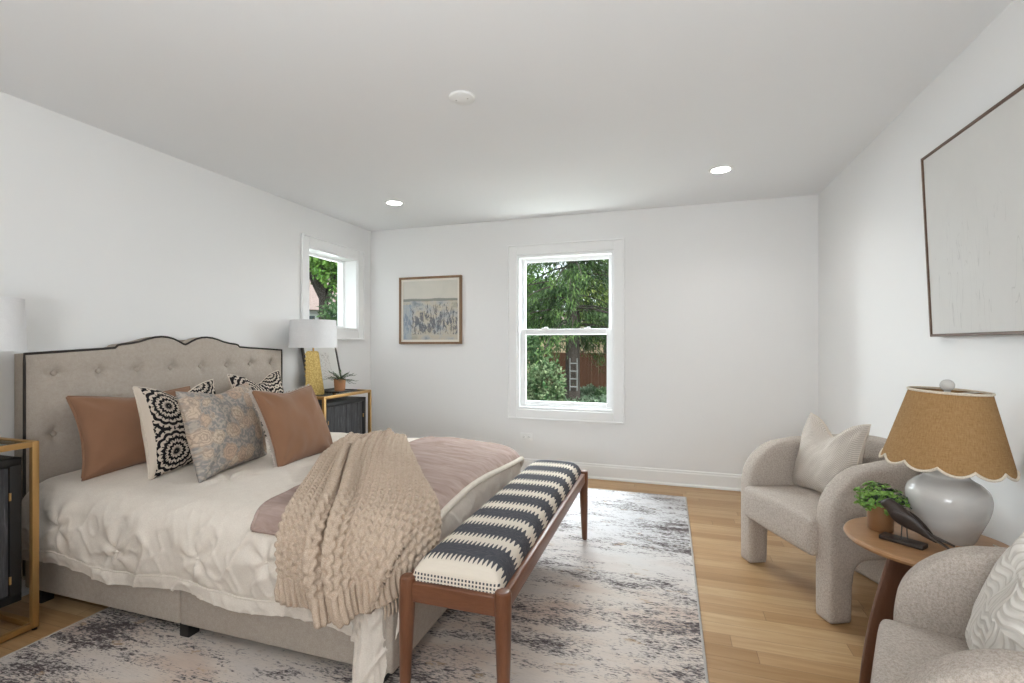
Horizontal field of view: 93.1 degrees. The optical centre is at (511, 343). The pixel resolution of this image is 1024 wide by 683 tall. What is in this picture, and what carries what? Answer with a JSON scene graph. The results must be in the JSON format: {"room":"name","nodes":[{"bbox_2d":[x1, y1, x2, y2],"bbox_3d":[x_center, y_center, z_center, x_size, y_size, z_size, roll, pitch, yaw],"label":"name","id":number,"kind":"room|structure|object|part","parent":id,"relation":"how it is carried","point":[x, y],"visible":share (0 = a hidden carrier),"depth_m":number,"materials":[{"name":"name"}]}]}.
{"room":"bedroom","nodes":[
{"label":"bedroom","id":0,"kind":"room"},
{"bbox_2d":[0,91,370,455],"bbox_3d":[-2.512,0.015,2.478,0.240,2.440,5.780,0,0,18],"label":"wall","id":1,"kind":"structure","parent":0,"point":[106,238],"depth_m":2.90,"materials":[{"name":"white paint"}]},
{"bbox_2d":[21,579,28,596],"bbox_3d":[-2.385,1.167,2.437,0.026,0.136,5.780,0,0,18],"label":"baseboard","id":2,"kind":"structure","parent":1,"relation":"attached to","point":[24,590],"depth_m":2.38,"materials":[{"name":"white paint"}]},
{"bbox_2d":[301,233,364,339],"bbox_3d":[-1.782,-0.500,4.655,0.236,0.918,0.903,0,0,18],"label":"window","id":3,"kind":"structure","parent":1,"relation":"in","point":[351,261],"depth_m":4.95,"materials":[{"name":"white paint"}]},
{"bbox_3d":[-1.849,-0.506,4.676,0.045,0.702,0.691,0,0,18],"label":"sash","id":4,"kind":"part","parent":3,"relation":"part of","materials":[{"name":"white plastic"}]},
{"bbox_2d":[0,479,877,682],"bbox_3d":[-0.828,1.335,0.487,4.665,0.200,9.020,0,0,18],"label":"floor","id":5,"kind":"structure","parent":0,"point":[761,623],"depth_m":2.24,"materials":[{"name":"brown wood"}]},
{"bbox_2d":[0,437,38,642],"bbox_3d":[-2.347,0.828,1.863,0.410,0.815,0.645,0,0,18],"label":"nightstand","id":6,"kind":"object","parent":5,"relation":"on","point":[10,466],"visible":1,"depth_m":2.06,"materials":[{"name":"gold metal"}]},
{"bbox_3d":[-2.156,0.789,1.927,0.014,0.538,0.233,0,0,18],"label":"door","id":7,"kind":"part","parent":6,"relation":"part of","materials":[{"name":"black wood"}]},
{"bbox_3d":[-2.191,0.789,1.813,0.022,0.612,0.555,0,0,18],"label":"frame","id":8,"kind":"part","parent":6,"relation":"part of","materials":[{"name":"black wood"}]},
{"bbox_2d":[0,296,27,350],"bbox_3d":[-2.289,0.105,2.026,0.376,0.629,0.376,0,0,-42],"label":"table lamp","id":9,"kind":"object","parent":6,"relation":"on","point":[13,332],"visible":1,"depth_m":2.05,"materials":[{"name":"white fabric"}]},
{"bbox_2d":[316,389,370,433],"bbox_3d":[-1.588,0.828,4.224,0.410,0.815,0.645,0,0,18],"label":"nightstand","id":10,"kind":"object","parent":5,"relation":"on","point":[343,413],"visible":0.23,"depth_m":4.20,"materials":[{"name":"black wood"}]},
{"bbox_2d":[288,319,336,394],"bbox_3d":[-1.647,0.105,4.023,0.376,0.629,0.376,0,0,-20],"label":"table lamp","id":11,"kind":"object","parent":10,"relation":"on","point":[303,333],"visible":0.98,"depth_m":3.90,"materials":[{"name":"white fabric"}]},
{"bbox_3d":[-1.647,-0.084,4.023,0.376,0.227,0.376,0,0,-20],"label":"lamp shade","id":12,"kind":"part","parent":11,"relation":"part of","materials":[{"name":"white fabric"}]},
{"bbox_2d":[300,348,340,389],"bbox_3d":[-1.709,0.195,4.373,0.121,0.458,0.450,0,0,18],"label":"framed print","id":13,"kind":"object","parent":10,"relation":"on","point":[329,361],"visible":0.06,"depth_m":4.42,"materials":[{"name":"white paper"}]},
{"bbox_3d":[-1.470,0.789,4.061,0.014,0.538,0.233,0,0,18],"label":"door","id":14,"kind":"part","parent":10,"relation":"part of","materials":[{"name":"black wood"}]},
{"bbox_2d":[324,389,356,392],"bbox_3d":[-1.525,0.412,4.272,0.200,0.013,0.260,0,0,18],"label":"tray","id":15,"kind":"object","parent":10,"relation":"on","point":[332,390],"visible":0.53,"depth_m":4.22,"materials":[{"name":"brown metal"}]},
{"bbox_2d":[334,379,345,390],"bbox_3d":[-1.516,0.360,4.269,0.100,0.105,0.100,0,0,18],"label":"pot","id":16,"kind":"object","parent":15,"relation":"on","point":[337,386],"depth_m":4.23,"materials":[{"name":"ceramic"}]},
{"bbox_2d":[325,370,356,390],"bbox_3d":[-1.499,0.321,4.285,0.283,0.184,0.360,0,0,-1],"label":"potted fern","id":17,"kind":"object","parent":15,"relation":"on","point":[340,382],"visible":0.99,"depth_m":4.24,"materials":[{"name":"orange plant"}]},
{"bbox_3d":[-1.432,0.789,4.174,0.022,0.612,0.555,0,0,18],"label":"frame","id":18,"kind":"part","parent":10,"relation":"part of","materials":[{"name":"black wood"}]},
{"bbox_3d":[-1.397,0.789,4.288,0.014,0.538,0.233,0,0,18],"label":"door","id":19,"kind":"part","parent":10,"relation":"part of","materials":[{"name":"black wood"}]},
{"bbox_2d":[0,488,708,682],"bbox_3d":[-0.409,1.229,2.548,2.622,0.012,3.662,0,0,18],"label":"area rug","id":20,"kind":"object","parent":5,"relation":"on","point":[619,604],"visible":0.44,"depth_m":2.03,"materials":[{"name":"grey carpet"}]},
{"bbox_2d":[14,336,446,682],"bbox_3d":[-1.169,0.592,2.811,2.097,1.286,1.644,0,0,18],"label":"bed","id":21,"kind":"object","parent":20,"relation":"on","point":[43,381],"visible":0.38,"depth_m":2.38,"materials":[{"name":"beige fabric"}]},
{"bbox_3d":[-2.253,1.175,2.337,0.052,0.120,0.052,0,0,18],"label":"leg","id":22,"kind":"part","parent":21,"relation":"part of","materials":[{"name":"black wood"}]},
{"bbox_3d":[-1.856,1.052,2.199,1.000,0.234,0.050,0,0,18],"label":"rail","id":23,"kind":"part","parent":21,"relation":"part of","materials":[{"name":"beige fabric"}]},
{"bbox_3d":[-2.117,0.545,3.116,0.105,1.180,1.632,0,0,18],"label":"headboard","id":24,"kind":"part","parent":21,"relation":"part of","materials":[{"name":"beige fabric"}]},
{"bbox_3d":[-1.363,1.170,2.051,0.052,0.110,0.052,0,0,18],"label":"leg","id":25,"kind":"part","parent":21,"relation":"part of","materials":[{"name":"black wood"}]},
{"bbox_2d":[21,432,520,682],"bbox_3d":[-1.099,0.923,2.763,2.019,0.604,1.729,0,0,18],"label":"comforter","id":26,"kind":"object","parent":21,"relation":"on","point":[172,530],"visible":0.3,"depth_m":2.06,"materials":[{"name":"beige fabric"}]},
{"bbox_2d":[66,386,190,480],"bbox_3d":[-2.001,0.457,2.630,0.225,0.405,0.610,0,0,25],"label":"pillow","id":27,"kind":"object","parent":26,"relation":"on","point":[109,428],"visible":0.55,"depth_m":2.44,"materials":[{"name":"fabric"}]},
{"bbox_2d":[132,379,215,480],"bbox_3d":[-1.729,0.431,2.567,0.174,0.456,0.507,0,0,8],"label":"patterned pillow","id":28,"kind":"object","parent":26,"relation":"on","point":[166,446],"visible":0.48,"depth_m":2.39,"materials":[{"name":"beige fabric"}]},
{"bbox_2d":[175,382,266,482],"bbox_3d":[-1.481,0.437,2.524,0.202,0.434,0.532,0,0,5],"label":"floral pillow","id":29,"kind":"object","parent":26,"relation":"on","point":[223,431],"visible":0.98,"depth_m":2.39,"materials":[{"name":"fabric"}]},
{"bbox_2d":[227,370,283,437],"bbox_3d":[-1.717,0.425,3.354,0.197,0.466,0.511,0,0,8],"label":"patterned pillow","id":30,"kind":"object","parent":26,"relation":"on","point":[272,382],"visible":0.21,"depth_m":3.37,"materials":[{"name":"beige fabric"}]},
{"bbox_2d":[247,384,332,466],"bbox_3d":[-1.216,0.451,2.736,0.237,0.421,0.475,0,0,18],"label":"pillow","id":31,"kind":"object","parent":26,"relation":"on","point":[295,426],"visible":0.95,"depth_m":2.62,"materials":[{"name":"fabric"}]},
{"bbox_2d":[250,436,523,535],"bbox_3d":[-0.466,0.722,2.556,0.711,0.236,1.676,0,0,18],"label":"coverlet","id":32,"kind":"object","parent":26,"relation":"on","point":[453,467],"visible":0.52,"depth_m":2.53,"materials":[{"name":"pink fabric"}]},
{"bbox_2d":[274,428,441,628],"bbox_3d":[-0.660,0.733,2.392,0.605,0.441,1.600,0,0,-9],"label":"knitted throw","id":33,"kind":"object","parent":32,"relation":"on","point":[366,513],"visible":0.94,"depth_m":1.76,"materials":[{"name":"beige fabric"}]},
{"bbox_3d":[-0.909,1.052,1.894,0.980,0.234,0.050,0,0,18],"label":"rail","id":34,"kind":"part","parent":21,"relation":"part of","materials":[{"name":"beige fabric"}]},
{"bbox_3d":[-0.192,1.042,2.478,0.032,0.254,1.600,0,0,18],"label":"foot rail","id":35,"kind":"part","parent":21,"relation":"part of","materials":[{"name":"beige fabric"}]},
{"bbox_2d":[399,460,587,682],"bbox_3d":[0.045,0.975,2.344,0.401,0.497,1.609,0,0,18],"label":"bench","id":36,"kind":"object","parent":20,"relation":"on","point":[484,564],"visible":1,"depth_m":1.71,"materials":[{"name":"fabric"}]},
{"bbox_3d":[-0.357,1.006,1.658,0.056,0.433,0.057,0,0,18],"label":"leg","id":37,"kind":"part","parent":36,"relation":"part of","materials":[{"name":"brown wood"}]},
{"bbox_3d":[-0.193,0.840,1.606,0.320,0.066,0.028,0,0,18],"label":"rail","id":38,"kind":"part","parent":36,"relation":"part of","materials":[{"name":"brown wood"}]},
{"bbox_3d":[-0.029,1.006,1.553,0.056,0.433,0.057,0,0,18],"label":"leg","id":39,"kind":"part","parent":36,"relation":"part of","materials":[{"name":"brown wood"}]},
{"bbox_3d":[0.209,0.833,2.291,0.028,0.060,1.530,0,0,18],"label":"rail","id":40,"kind":"part","parent":36,"relation":"part of","materials":[{"name":"brown wood"}]},
{"bbox_3d":[0.446,1.006,3.030,0.056,0.433,0.057,0,0,18],"label":"leg","id":41,"kind":"part","parent":36,"relation":"part of","materials":[{"name":"brown wood"}]},
{"bbox_2d":[741,434,920,623],"bbox_3d":[1.647,0.863,2.501,0.650,0.745,0.700,0,0,-6],"label":"armchair","id":42,"kind":"object","parent":5,"relation":"on","point":[812,521],"visible":0.59,"depth_m":2.25,"materials":[{"name":"beige fabric"}]},
{"bbox_3d":[1.597,0.879,2.496,0.550,0.192,0.550,0,0,-6],"label":"seat","id":43,"kind":"part","parent":42,"relation":"part of","materials":[{"name":"beige fabric"}]},
{"bbox_2d":[793,413,870,492],"bbox_3d":[1.662,0.595,2.558,0.182,0.409,0.416,0,0,-4],"label":"throw pillow","id":44,"kind":"object","parent":42,"relation":"on","point":[821,456],"visible":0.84,"depth_m":2.50,"materials":[{"name":"beige fabric"}]},
{"bbox_2d":[843,517,1009,682],"bbox_3d":[1.465,0.963,1.703,0.498,0.545,0.498,0,0,18],"label":"side table","id":45,"kind":"object","parent":5,"relation":"on","point":[900,559],"visible":0.34,"depth_m":1.72,"materials":[{"name":"brown wood"}]},
{"bbox_2d":[853,481,911,532],"bbox_3d":[1.374,0.602,1.801,0.172,0.175,0.188,0,0,18],"label":"potted plant","id":46,"kind":"object","parent":45,"relation":"on","point":[879,519],"visible":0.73,"depth_m":1.78,"materials":[{"name":"green plant"}]},
{"bbox_3d":[1.370,0.640,1.802,0.082,0.100,0.082,0,0,18],"label":"pot","id":47,"kind":"part","parent":46,"relation":"part of","materials":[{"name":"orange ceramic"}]},
{"bbox_3d":[1.362,0.977,1.724,0.230,0.517,0.034,0,0,12],"label":"leg","id":48,"kind":"part","parent":45,"relation":"part of","materials":[{"name":"brown wood"}]},
{"bbox_2d":[878,498,954,550],"bbox_3d":[1.371,0.617,1.655,0.057,0.143,0.211,0,0,-32],"label":"bird sculpture","id":49,"kind":"object","parent":45,"relation":"on","point":[898,513],"visible":1,"depth_m":1.66,"materials":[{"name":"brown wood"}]},
{"bbox_2d":[878,379,1020,546],"bbox_3d":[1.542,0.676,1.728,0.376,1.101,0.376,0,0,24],"label":"lamp","id":50,"kind":"object","parent":45,"relation":"on","point":[949,434],"visible":0.96,"depth_m":1.63,"materials":[{"name":"brown fabric"}]},
{"bbox_3d":[1.547,0.299,1.725,0.363,0.269,0.363,2,2,18],"label":"lamp shade","id":51,"kind":"part","parent":50,"relation":"part of","materials":[{"name":"brown fabric"}]},
{"bbox_3d":[1.543,0.422,1.728,0.373,0.029,0.373,2,2,18],"label":"braid trim","id":52,"kind":"part","parent":50,"relation":"part of","materials":[{"name":"white fabric"}]},
{"bbox_3d":[1.551,0.167,1.721,0.236,0.009,0.236,2,2,18],"label":"braid trim","id":53,"kind":"part","parent":50,"relation":"part of","materials":[{"name":"white fabric"}]},
{"bbox_2d":[870,546,1023,682],"bbox_3d":[1.163,0.863,1.023,0.650,0.745,0.700,0,0,40],"label":"armchair","id":54,"kind":"object","parent":5,"relation":"on","point":[924,641],"visible":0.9,"depth_m":1.29,"materials":[{"name":"beige fabric"}]},
{"bbox_3d":[1.125,0.879,1.055,0.550,0.192,0.550,0,0,40],"label":"seat","id":55,"kind":"part","parent":54,"relation":"part of","materials":[{"name":"beige fabric"}]},
{"bbox_2d":[965,532,1023,651],"bbox_3d":[1.138,0.609,1.067,0.198,0.382,0.437,0,0,38],"label":"throw pillow","id":56,"kind":"object","parent":54,"relation":"on","point":[996,620],"visible":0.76,"depth_m":1.06,"materials":[{"name":"beige fabric"}]},
{"bbox_2d":[0,0,1013,230],"bbox_3d":[-0.767,-1.355,0.677,5.465,0.300,9.420,0,0,18],"label":"ceiling","id":57,"kind":"structure","parent":0,"point":[339,109],"depth_m":2.25,"materials":[{"name":"white paint"}]},
{"bbox_2d":[384,200,404,205],"bbox_3d":[-1.002,-1.202,4.135,0.168,0.007,0.168,0,0,18],"label":"recessed light","id":58,"kind":"object","parent":57,"relation":"in","point":[388,202],"visible":1,"depth_m":4.13,"materials":[{"name":"white plastic"}]},
{"bbox_2d":[449,90,474,104],"bbox_3d":[-0.244,-1.198,2.366,0.128,0.014,0.128,0,0,18],"label":"cover plate","id":59,"kind":"object","parent":57,"relation":"attached to","point":[460,97],"visible":1,"depth_m":2.35,"materials":[{"name":"white plastic"}]},
{"bbox_2d":[708,165,733,173],"bbox_3d":[1.442,-1.202,3.349,0.168,0.007,0.168,0,0,18],"label":"recessed light","id":60,"kind":"object","parent":57,"relation":"in","point":[721,169],"visible":1,"depth_m":3.35,"materials":[{"name":"white plastic"}]},
{"bbox_2d":[371,195,817,474],"bbox_3d":[0.516,0.015,4.666,4.665,2.440,0.240,0,0,18],"label":"wall","id":61,"kind":"structure","parent":0,"point":[721,299],"depth_m":4.29,"materials":[{"name":"white paint"}]},
{"bbox_2d":[399,275,461,343],"bbox_3d":[-0.838,-0.345,4.957,0.705,0.690,0.034,0,0,18],"label":"framed painting","id":62,"kind":"object","parent":61,"relation":"attached to","point":[430,307],"visible":1,"depth_m":4.95,"materials":[{"name":"brown wood"}]},
{"bbox_2d":[520,433,531,440],"bbox_3d":[0.137,0.891,4.656,0.118,0.072,0.012,0,0,18],"label":"wall outlet","id":63,"kind":"object","parent":61,"relation":"attached to","point":[523,436],"visible":1,"depth_m":4.65,"materials":[{"name":"white plastic"}]},
{"bbox_2d":[507,238,624,423],"bbox_3d":[0.514,-0.117,4.631,1.111,1.674,0.228,0,0,18],"label":"window","id":64,"kind":"structure","parent":61,"relation":"in","point":[517,333],"depth_m":4.57,"materials":[{"name":"white paint"}]},
{"bbox_3d":[0.509,0.229,4.615,0.883,0.748,0.038,0,0,18],"label":"sash","id":65,"kind":"part","parent":64,"relation":"part of","materials":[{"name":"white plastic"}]},
{"bbox_3d":[0.522,-0.461,4.655,0.883,0.747,0.033,0,0,18],"label":"sash","id":66,"kind":"part","parent":64,"relation":"part of","materials":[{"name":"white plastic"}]},
{"bbox_2d":[521,458,741,490],"bbox_3d":[0.475,1.167,4.540,4.185,0.136,0.026,0,0,18],"label":"baseboard","id":67,"kind":"structure","parent":61,"relation":"attached to","point":[685,478],"depth_m":4.27,"materials":[{"name":"white paint"}]},
{"bbox_2d":[818,0,1023,545],"bbox_3d":[1.701,0.015,1.123,0.240,2.440,5.780,0,0,18],"label":"wall","id":68,"kind":"structure","parent":0,"point":[875,342],"depth_m":2.51,"materials":[{"name":"white paint"}]},
{"bbox_2d":[921,84,1023,336],"bbox_3d":[1.670,-0.432,1.548,0.073,0.801,1.300,0,0,18],"label":"canvas art","id":69,"kind":"object","parent":68,"relation":"attached to","point":[973,181],"visible":1,"depth_m":1.80,"materials":[{"name":"white fabric"}]},
{"label":"outside","id":70,"kind":"structure","parent":0,"visible":0},
{"bbox_3d":[-1.169,2.085,20.860,65.000,0.200,51.000,0,0,18],"label":"ground","id":71,"kind":"structure","parent":70,"visible":0},
{"bbox_2d":[309,256,336,318],"bbox_3d":[-5.346,-2.193,14.068,4.540,8.460,4.379,0,0,18],"label":"broadleaf tree","id":72,"kind":"object","parent":71,"relation":"on","point":[320,270],"visible":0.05,"depth_m":13.65,"materials":[{"name":"green plant"}]},
{"bbox_2d":[309,279,336,318],"bbox_3d":[-9.600,-0.665,24.000,9.800,5.300,7.000,0,0,-20],"label":"house","id":73,"kind":"structure","parent":71,"relation":"on","point":[313,298],"depth_m":21.35,"materials":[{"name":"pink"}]},
{"bbox_2d":[316,291,336,321],"bbox_3d":[-4.364,0.394,11.988,1.235,3.394,1.138,0,0,18],"label":"shrub","id":74,"kind":"object","parent":71,"relation":"on","point":[333,312],"visible":0.07,"depth_m":11.85,"materials":[{"name":"green plant"}]},
{"bbox_2d":[526,269,542,348],"bbox_3d":[-0.843,-0.742,18.820,4.055,5.562,3.778,0,0,-24],"label":"broadleaf tree","id":75,"kind":"object","parent":71,"relation":"on","point":[526,269],"visible":0.02,"depth_m":18.17,"materials":[{"name":"green plant"}]},
{"bbox_2d":[527,327,543,395],"bbox_3d":[0.531,0.775,13.616,1.269,2.621,1.252,0,0,-30],"label":"shrub","id":76,"kind":"object","parent":71,"relation":"on","point":[530,342],"visible":0.23,"depth_m":13.36,"materials":[{"name":"green plant"}]},
{"bbox_2d":[526,263,564,364],"bbox_3d":[0.843,-1.162,24.004,3.728,6.401,4.436,0,0,2],"label":"broadleaf tree","id":77,"kind":"object","parent":71,"relation":"on","point":[529,272],"visible":0.09,"depth_m":23.57,"materials":[{"name":"green plant"}]},
{"bbox_2d":[527,355,566,401],"bbox_3d":[0.804,1.151,12.425,1.255,1.727,1.204,0,0,-27],"label":"shrub","id":78,"kind":"object","parent":71,"relation":"on","point":[541,390],"visible":0.78,"depth_m":12.19,"materials":[{"name":"green plant"}]},
{"bbox_2d":[526,259,608,400],"bbox_3d":[2.008,-2.215,15.141,5.660,8.600,5.553,0,0,-1],"label":"spruce tree","id":79,"kind":"object","parent":71,"relation":"on","point":[569,285],"visible":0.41,"depth_m":14.84,"materials":[{"name":"green plant"}]},
{"bbox_2d":[570,358,577,390],"bbox_3d":[1.887,0.935,14.880,0.248,1.000,0.036,0,0,18],"label":"ladder","id":80,"kind":"object","parent":79,"relation":"hanging from","point":[577,358],"visible":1,"depth_m":14.84,"materials":[{"name":"grey metal"}]},
{"bbox_2d":[527,315,608,372],"bbox_3d":[5.988,-0.115,33.000,11.600,4.200,4.800,0,0,26],"label":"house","id":81,"kind":"structure","parent":71,"relation":"on","point":[564,344],"depth_m":32.00,"materials":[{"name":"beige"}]},
{"bbox_2d":[545,351,606,388],"bbox_3d":[3.520,1.135,19.643,4.986,1.700,0.137,0,0,34],"label":"fence","id":82,"kind":"object","parent":71,"relation":"on","point":[587,376],"visible":0.09,"depth_m":19.81,"materials":[{"name":"brown wood"}]},
{"bbox_2d":[560,394,606,402],"bbox_3d":[1.799,1.794,13.908,3.704,0.510,3.640,0,0,1],"label":"ground cover","id":83,"kind":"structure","parent":71,"relation":"on","point":[600,399],"depth_m":14.58,"materials":[{"name":"green plant"}]},
{"bbox_2d":[563,260,608,352],"bbox_3d":[4.904,-1.395,26.101,4.667,6.866,4.575,0,0,18],"label":"broadleaf tree","id":84,"kind":"object","parent":71,"relation":"on","point":[598,292],"visible":0.05,"depth_m":25.06,"materials":[{"name":"green plant"}]},
{"bbox_2d":[580,383,605,398],"bbox_3d":[2.894,1.725,17.199,1.357,0.697,1.050,0,0,-10],"label":"shrub","id":85,"kind":"object","parent":71,"relation":"on","point":[586,390],"visible":0.46,"depth_m":17.02,"materials":[{"name":"green plant"}]},
{"bbox_2d":[590,386,606,396],"bbox_3d":[3.238,1.699,15.988,1.318,0.690,0.976,0,0,4],"label":"shrub","id":86,"kind":"object","parent":71,"relation":"on","point":[603,390],"visible":0.26,"depth_m":15.95,"materials":[{"name":"green plant"}]}
]}

